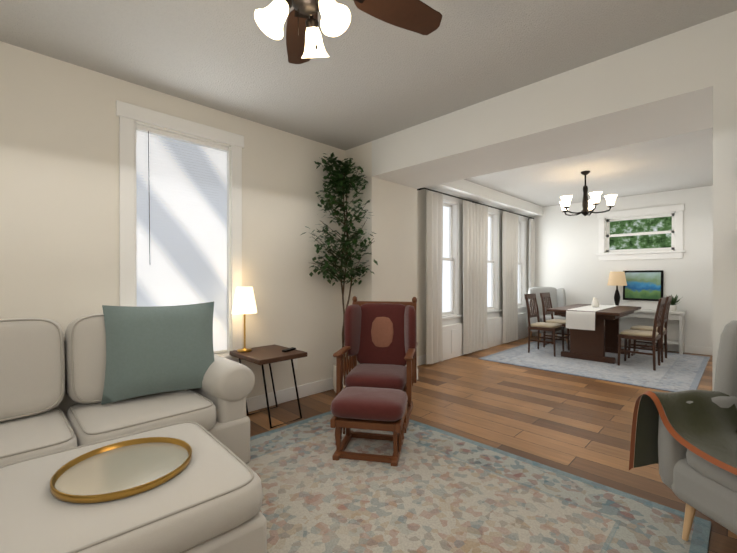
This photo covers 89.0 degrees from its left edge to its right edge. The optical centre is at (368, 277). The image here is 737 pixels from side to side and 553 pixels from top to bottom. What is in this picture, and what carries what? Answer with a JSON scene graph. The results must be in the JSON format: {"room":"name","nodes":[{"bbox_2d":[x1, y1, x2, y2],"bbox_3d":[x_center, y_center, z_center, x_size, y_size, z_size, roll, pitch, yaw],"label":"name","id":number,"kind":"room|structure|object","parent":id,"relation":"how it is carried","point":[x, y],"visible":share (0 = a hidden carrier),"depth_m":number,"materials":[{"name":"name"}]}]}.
{"room":"dining room and living room","nodes":[
{"label":"dining room and living room","id":0,"kind":"room"},
{"bbox_2d":[0,41,527,397],"bbox_3d":[-0.002,-0.112,4.769,0.220,2.720,10.020,0,0,45],"label":"wall","id":1,"kind":"structure","parent":0,"point":[59,192],"depth_m":2.72,"materials":[{"name":"paint"}]},
{"bbox_2d":[116,100,243,363],"bbox_3d":[-1.556,-0.236,3.154,0.222,2.125,1.010,0,0,45],"label":"living room window","id":2,"kind":"structure","parent":1,"relation":"in","point":[180,218],"depth_m":3.10,"materials":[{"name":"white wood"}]},
{"bbox_2d":[246,377,332,411],"bbox_3d":[-1.775,1.187,2.825,0.020,0.130,4.280,0,0,45],"label":"baseboard","id":3,"kind":"structure","parent":1,"relation":"attached to","point":[254,403],"depth_m":3.79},
{"bbox_2d":[291,359,296,370],"bbox_3d":[-0.762,0.890,3.848,0.008,0.115,0.075,0,0,45],"label":"electrical outlet plate","id":4,"kind":"object","parent":1,"relation":"attached to","point":[295,363],"visible":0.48,"depth_m":3.85,"materials":[{"name":"plastic"}]},
{"bbox_2d":[417,355,425,365],"bbox_3d":[1.872,1.180,6.483,0.016,0.130,4.450,0,0,45],"label":"baseboard","id":5,"kind":"structure","parent":1,"relation":"attached to","point":[421,360],"depth_m":5.35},
{"bbox_2d":[427,190,462,325],"bbox_3d":[1.129,-0.281,5.844,0.222,2.045,0.970,0,0,45],"label":"window","id":6,"kind":"structure","parent":1,"relation":"in","point":[451,290],"depth_m":6.05,"materials":[{"name":"white glass"}]},
{"bbox_2d":[417,187,533,219],"bbox_3d":[2.075,-1.245,6.590,0.155,0.050,3.944,0,0,45],"label":"curtain rod","id":7,"kind":"object","parent":1,"relation":"attached to","point":[472,201],"visible":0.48,"depth_m":6.08,"materials":[{"name":"brown metal"}]},
{"bbox_2d":[426,190,442,364],"bbox_3d":[0.941,0.000,5.382,0.079,2.445,0.380,0,0,45],"label":"curtain","id":8,"kind":"object","parent":7,"relation":"hanging from","point":[434,266],"visible":1,"depth_m":5.38,"materials":[{"name":"white fabric"}]},
{"bbox_2d":[463,201,487,353],"bbox_3d":[1.782,-0.002,6.224,0.082,2.445,0.760,0,0,45],"label":"curtain","id":9,"kind":"object","parent":7,"relation":"hanging from","point":[475,266],"visible":1,"depth_m":6.15,"materials":[{"name":"white fabric"}]},
{"bbox_2d":[502,211,517,342],"bbox_3d":[2.721,-0.004,7.166,0.084,2.445,0.620,0,0,45],"label":"curtain","id":10,"kind":"object","parent":7,"relation":"hanging from","point":[510,268],"visible":1,"depth_m":7.10,"materials":[{"name":"white fabric"}]},
{"bbox_2d":[529,219,534,335],"bbox_3d":[3.428,-0.006,7.873,0.080,2.445,0.180,0,0,45],"label":"curtain","id":11,"kind":"object","parent":7,"relation":"hanging from","point":[531,252],"visible":0.54,"depth_m":7.84,"materials":[{"name":"white fabric"}]},
{"bbox_2d":[438,312,527,361],"bbox_3d":[2.140,0.989,6.695,0.095,0.510,3.530,0,0,45],"label":"trim","id":12,"kind":"structure","parent":1,"relation":"attached to","point":[452,340],"depth_m":6.01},
{"bbox_2d":[475,203,501,317],"bbox_3d":[2.118,-0.283,6.835,0.222,2.045,0.970,0,0,45],"label":"window","id":13,"kind":"structure","parent":1,"relation":"in","point":[494,309],"depth_m":7.05,"materials":[{"name":"white glass"}]},
{"bbox_2d":[518,215,527,312],"bbox_3d":[3.001,-0.285,7.720,0.222,2.045,0.930,0,0,45],"label":"window","id":14,"kind":"structure","parent":1,"relation":"in","point":[522,257],"depth_m":7.92,"materials":[{"name":"white glass"}]},
{"bbox_2d":[0,0,736,206],"bbox_3d":[1.523,-1.518,3.223,4.620,0.100,10.050,0,0,45],"label":"ceiling","id":15,"kind":"structure","parent":0,"point":[370,78],"depth_m":2.53,"materials":[{"name":"paint"}]},
{"bbox_2d":[254,0,441,63],"bbox_3d":[-0.197,-1.177,1.435,1.247,0.575,1.277,0,0,45],"label":"ceiling fan","id":16,"kind":"object","parent":15,"relation":"hanging from","point":[304,43],"visible":1,"depth_m":1.61,"materials":[{"name":"brown metal"}]},
{"bbox_2d":[559,171,616,215],"bbox_3d":[3.033,-1.163,5.236,0.726,0.620,0.704,0,0,45],"label":"chandelier","id":17,"kind":"object","parent":15,"relation":"hanging from","point":[588,206],"visible":1,"depth_m":5.16,"materials":[{"name":"white glass"}]},
{"bbox_2d":[425,179,542,216],"bbox_3d":[1.972,-1.385,6.377,0.300,0.180,4.450,0,0,45],"label":"soffit","id":18,"kind":"structure","parent":0,"point":[469,190],"depth_m":6.26,"materials":[{"name":"paint"}]},
{"bbox_2d":[246,336,736,552],"bbox_3d":[1.523,1.302,3.228,4.620,0.100,10.050,0,0,45],"label":"floor","id":19,"kind":"structure","parent":0,"point":[579,426],"depth_m":3.43,"materials":[{"name":"brown wood"}]},
{"bbox_2d":[0,302,254,465],"bbox_3d":[-1.972,0.709,1.912,0.930,1.071,2.634,0,0,45],"label":"sofa","id":20,"kind":"object","parent":19,"relation":"on","point":[112,372],"visible":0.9,"depth_m":2.26,"materials":[{"name":"fabric"}]},
{"bbox_2d":[230,344,306,428],"bbox_3d":[-0.885,0.949,3.307,0.540,0.595,0.460,0,0,45],"label":"side table","id":21,"kind":"object","parent":19,"relation":"on","point":[263,355],"visible":0.98,"depth_m":3.22,"materials":[{"name":"brown wood"}]},
{"bbox_2d":[232,287,256,351],"bbox_3d":[-1.097,0.366,3.319,0.216,0.565,0.216,0,0,45],"label":"table lamp","id":22,"kind":"object","parent":21,"relation":"on","point":[244,303],"visible":1,"depth_m":3.25,"materials":[{"name":"white fabric"}]},
{"bbox_2d":[282,347,295,351],"bbox_3d":[-0.708,0.642,3.341,0.045,0.016,0.150,0,0,25],"label":"remote control","id":23,"kind":"object","parent":21,"relation":"on","point":[289,349],"visible":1,"depth_m":3.31,"materials":[{"name":"black plastic"}]},
{"bbox_2d":[301,153,377,392],"bbox_3d":[-0.281,-0.037,3.815,0.708,2.574,0.657,0,0,45],"label":"ficus tree","id":24,"kind":"object","parent":19,"relation":"on","point":[339,181],"visible":0.83,"depth_m":3.97,"materials":[{"name":"green plant"}]},
{"bbox_2d":[247,411,710,552],"bbox_3d":[-0.374,1.249,1.625,2.600,0.012,3.400,0,0,45],"label":"area rug","id":25,"kind":"object","parent":19,"relation":"on","point":[436,490],"visible":0.52,"depth_m":2.06,"materials":[{"name":"carpet"}]},
{"bbox_2d":[0,421,266,552],"bbox_3d":[-1.006,1.013,1.521,0.880,0.465,0.900,0,0,-42],"label":"ottoman","id":26,"kind":"object","parent":25,"relation":"on","point":[208,498],"visible":0.77,"depth_m":1.33,"materials":[{"name":"fabric"}]},
{"bbox_2d":[50,437,191,502],"bbox_3d":[-0.982,0.763,1.524,0.480,0.030,0.480,0,0,45],"label":"tray","id":27,"kind":"object","parent":26,"relation":"on","point":[120,470],"visible":1,"depth_m":1.50,"materials":[{"name":"gold metal"}]},
{"bbox_2d":[330,387,407,465],"bbox_3d":[0.014,1.043,2.721,0.520,0.420,0.440,0,0,11],"label":"ottoman","id":28,"kind":"object","parent":25,"relation":"on","point":[373,408],"visible":1,"depth_m":2.56,"materials":[{"name":"red fabric"}]},
{"bbox_2d":[333,296,417,432],"bbox_3d":[0.094,0.716,3.351,0.656,1.070,0.720,0,0,11],"label":"glider rocker","id":29,"kind":"object","parent":25,"relation":"on","point":[380,342],"visible":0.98,"depth_m":3.47,"materials":[{"name":"red fabric"}]},
{"bbox_2d":[478,339,709,391],"bbox_3d":[3.497,1.241,5.787,2.500,0.010,2.660,0,0,45],"label":"area rug","id":30,"kind":"object","parent":19,"relation":"on","point":[675,372],"visible":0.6,"depth_m":5.28,"materials":[{"name":"grey carpet"}]},
{"bbox_2d":[524,293,563,356],"bbox_3d":[2.904,0.759,6.194,0.494,0.973,0.440,0,0,45],"label":"dining chair","id":31,"kind":"object","parent":30,"relation":"on","point":[545,326],"visible":0.9,"depth_m":6.16,"materials":[{"name":"brown wood"}]},
{"bbox_2d":[526,287,569,343],"bbox_3d":[3.491,0.715,7.285,0.701,1.060,0.698,0,0,6],"label":"armchair","id":32,"kind":"object","parent":30,"relation":"on","point":[558,297],"visible":0.46,"depth_m":7.41,"materials":[{"name":"white fabric"}]},
{"bbox_2d":[540,292,569,350],"bbox_3d":[3.377,0.758,6.668,0.494,0.973,0.440,0,0,45],"label":"dining chair","id":33,"kind":"object","parent":30,"relation":"on","point":[544,305],"visible":0.52,"depth_m":6.66,"materials":[{"name":"brown wood"}]},
{"bbox_2d":[546,298,640,363],"bbox_3d":[3.617,0.783,5.977,0.960,0.926,1.600,0,0,45],"label":"dining table","id":34,"kind":"object","parent":30,"relation":"on","point":[593,326],"visible":0.94,"depth_m":5.61,"materials":[{"name":"brown wood"}]},
{"bbox_2d":[617,297,665,370],"bbox_3d":[3.835,0.761,5.264,0.494,0.973,0.440,0,0,45],"label":"dining chair","id":35,"kind":"object","parent":30,"relation":"on","point":[653,336],"visible":0.94,"depth_m":5.17,"materials":[{"name":"brown wood"}]},
{"bbox_2d":[628,296,671,361],"bbox_3d":[4.309,0.760,5.738,0.494,0.973,0.440,0,0,45],"label":"dining chair","id":36,"kind":"object","parent":30,"relation":"on","point":[665,314],"visible":0.77,"depth_m":5.66,"materials":[{"name":"brown wood"}]},
{"bbox_2d":[621,309,685,354],"bbox_3d":[4.776,0.900,6.459,1.040,0.690,0.320,0,0,45],"label":"console table","id":37,"kind":"object","parent":19,"relation":"on","point":[650,313],"visible":0.48,"depth_m":6.19,"materials":[{"name":"paint"}]},
{"bbox_2d":[607,272,626,305],"bbox_3d":[4.479,0.222,6.754,0.300,0.660,0.300,0,0,45],"label":"light","id":38,"kind":"object","parent":37,"relation":"on","point":[616,279],"visible":0.81,"depth_m":6.67,"materials":[{"name":"beige fabric"}]},
{"bbox_2d":[669,294,679,310],"bbox_3d":[5.040,0.405,6.205,0.276,0.297,0.350,0,0,45],"label":"potted plant","id":39,"kind":"object","parent":37,"relation":"on","point":[673,305],"visible":0.77,"depth_m":6.16,"materials":[{"name":"green plant"}]},
{"bbox_2d":[629,320,736,540],"bbox_3d":[1.712,0.702,1.575,1.011,1.111,0.872,0,0,45],"label":"armchair","id":40,"kind":"object","parent":19,"relation":"on","point":[686,440],"visible":0.98,"depth_m":1.76,"materials":[{"name":"grey fabric"}]},
{"bbox_2d":[345,10,736,390],"bbox_3d":[1.470,-0.108,3.172,4.120,2.720,0.800,0,0,45],"label":"wall","id":41,"kind":"structure","parent":0,"point":[683,81],"depth_m":2.78,"materials":[{"name":"paint"}]},
{"bbox_2d":[528,185,712,346],"bbox_3d":[4.818,-0.116,6.839,4.120,2.720,0.220,0,0,45],"label":"wall","id":42,"kind":"structure","parent":0,"point":[567,257],"depth_m":6.74,"materials":[{"name":"paint"}]},
{"bbox_2d":[533,332,711,354],"bbox_3d":[4.738,1.179,6.754,3.630,0.130,0.016,0,0,45],"label":"baseboard","id":43,"kind":"structure","parent":42,"relation":"attached to","point":[703,350],"depth_m":6.29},
{"bbox_2d":[596,204,684,260],"bbox_3d":[4.860,-0.773,6.738,1.290,0.905,0.222,0,0,45],"label":"window","id":44,"kind":"structure","parent":42,"relation":"in","point":[644,233],"depth_m":6.70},
{"bbox_2d":[623,270,663,300],"bbox_3d":[4.846,0.139,6.626,0.580,0.530,0.032,0,-3,45],"label":"framed art","id":45,"kind":"object","parent":42,"relation":"attached to","point":[645,285],"visible":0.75,"depth_m":6.60,"materials":[{"name":"black metal"}]}
]}

